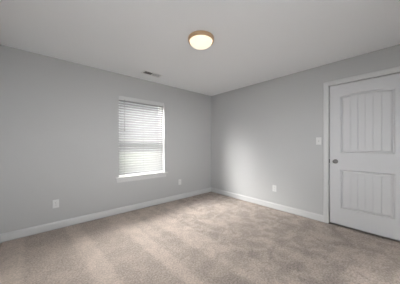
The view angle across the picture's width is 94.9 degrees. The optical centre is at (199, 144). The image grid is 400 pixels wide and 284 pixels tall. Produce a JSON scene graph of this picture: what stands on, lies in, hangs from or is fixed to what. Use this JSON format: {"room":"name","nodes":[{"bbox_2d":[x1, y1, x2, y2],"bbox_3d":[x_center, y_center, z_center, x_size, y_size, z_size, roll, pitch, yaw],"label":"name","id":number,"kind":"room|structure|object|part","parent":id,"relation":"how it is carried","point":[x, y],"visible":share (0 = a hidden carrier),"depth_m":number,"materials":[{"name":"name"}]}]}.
{"room":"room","nodes":[
{"label":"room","id":0,"kind":"room"},
{"bbox_2d":[0,45,210,243],"bbox_3d":[-1.148,0.041,3.547,4.010,2.540,0.160,0,0,-42],"label":"wall","id":1,"kind":"structure","parent":0,"point":[59,119],"depth_m":2.78,"materials":[{"name":"grey paint"}]},
{"bbox_2d":[52,199,58,207],"bbox_3d":[-2.062,0.854,2.624,0.074,0.117,0.010,0,0,-42],"label":"wall outlet","id":2,"kind":"object","parent":1,"relation":"attached to","point":[55,203],"visible":1,"depth_m":2.62,"materials":[{"name":"white plastic"}]},
{"bbox_2d":[0,187,210,241],"bbox_3d":[-1.090,1.160,3.481,3.690,0.098,0.015,0,0,-42],"label":"baseboard","id":3,"kind":"structure","parent":1,"relation":"attached to","point":[11,235],"depth_m":2.88,"materials":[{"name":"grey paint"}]},
{"bbox_2d":[115,104,167,182],"bbox_3d":[-1.118,-0.088,3.544,1.025,1.526,0.200,0,0,-42],"label":"window","id":4,"kind":"structure","parent":1,"relation":"in","point":[161,174],"depth_m":3.48,"materials":[{"name":"white glass"}]},
{"bbox_3d":[-1.163,-0.126,3.595,0.905,1.450,0.063,0,0,-42],"label":"frame","id":5,"kind":"part","parent":4,"relation":"part of","materials":[{"name":"white plastic"}]},
{"bbox_2d":[119,96,163,176],"bbox_3d":[-1.093,-0.136,3.516,0.899,1.428,0.070,0,0,-42],"label":"window blind","id":6,"kind":"object","parent":4,"relation":"attached to","point":[125,149],"visible":0.93,"depth_m":3.48,"materials":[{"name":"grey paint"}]},
{"bbox_3d":[-1.361,-0.112,3.286,0.003,1.378,0.056,0,0,-42],"label":"ladder cord","id":7,"kind":"part","parent":6,"relation":"part of","materials":[{"name":"white fabric"}]},
{"bbox_3d":[-1.096,0.570,3.520,0.896,0.016,0.052,0,0,-42],"label":"rail","id":8,"kind":"part","parent":6,"relation":"part of","materials":[{"name":"grey paint"}]},
{"bbox_3d":[-1.097,-0.112,3.520,0.003,1.378,0.056,0,0,-42],"label":"ladder cord","id":9,"kind":"part","parent":6,"relation":"part of","materials":[{"name":"white fabric"}]},
{"bbox_3d":[-1.097,0.589,3.521,1.025,0.020,0.137,0,0,-42],"label":"sill","id":10,"kind":"part","parent":4,"relation":"part of","materials":[{"name":"grey paint"}]},
{"bbox_2d":[0,0,399,95],"bbox_3d":[0.121,-1.289,2.115,4.010,0.120,3.986,0,0,-42],"label":"ceiling","id":11,"kind":"structure","parent":0,"point":[256,41],"depth_m":2.04,"materials":[{"name":"white paint"}]},
{"bbox_2d":[141,70,162,77],"bbox_3d":[-0.838,-1.224,3.219,0.345,0.009,0.160,0,0,-42],"label":"ceiling vent","id":12,"kind":"object","parent":11,"relation":"in","point":[146,72],"visible":1,"depth_m":3.22,"materials":[{"name":"white metal"}]},
{"bbox_2d":[188,30,213,49],"bbox_3d":[0.012,-1.175,2.128,0.302,0.108,0.302,0,0,-42],"label":"ceiling light","id":13,"kind":"object","parent":11,"relation":"attached to","point":[200,39],"visible":1,"depth_m":2.04,"materials":[{"name":"white glass"}]},
{"bbox_2d":[0,192,399,283],"bbox_3d":[0.121,1.261,2.115,4.010,0.100,3.986,0,0,-42],"label":"floor","id":14,"kind":"structure","parent":0,"point":[210,237],"depth_m":2.11,"materials":[{"name":"beige carpet"}]},
{"bbox_2d":[211,44,399,223],"bbox_3d":[1.600,0.041,3.318,0.120,2.540,3.826,0,0,-42],"label":"wall","id":15,"kind":"structure","parent":0,"point":[264,134],"depth_m":3.38,"materials":[{"name":"grey paint"}]},
{"bbox_2d":[211,187,322,221],"bbox_3d":[1.501,1.160,3.328,0.015,0.098,3.651,0,0,-42],"label":"baseboard","id":16,"kind":"structure","parent":15,"relation":"attached to","point":[303,213],"depth_m":3.45,"materials":[{"name":"white paint"}]},
{"bbox_2d":[316,137,320,144],"bbox_3d":[1.875,-0.049,2.901,0.020,0.117,0.074,0,0,-42],"label":"light switch","id":17,"kind":"object","parent":15,"relation":"attached to","point":[318,139],"visible":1,"depth_m":2.91,"materials":[{"name":"white plastic"}]},
{"bbox_2d":[323,66,399,239],"bbox_3d":[2.270,0.128,2.516,0.181,2.167,0.973,0,0,-42],"label":"door","id":18,"kind":"structure","parent":15,"relation":"in","point":[361,113],"depth_m":2.52,"materials":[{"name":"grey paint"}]},
{"bbox_2d":[331,222,399,240],"bbox_3d":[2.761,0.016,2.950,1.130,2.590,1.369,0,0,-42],"label":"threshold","id":19,"kind":"structure","parent":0,"point":[331,222],"depth_m":2.57,"materials":[{"name":"grey paint"}]},
{"label":"outside","id":20,"kind":"structure","parent":0,"visible":0},
{"bbox_2d":[120,153,158,172],"bbox_3d":[-13.306,1.911,17.280,53.000,0.100,36.484,0,0,-42],"label":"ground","id":21,"kind":"structure","parent":20,"point":[155,153],"depth_m":22.11,"materials":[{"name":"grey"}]}
]}

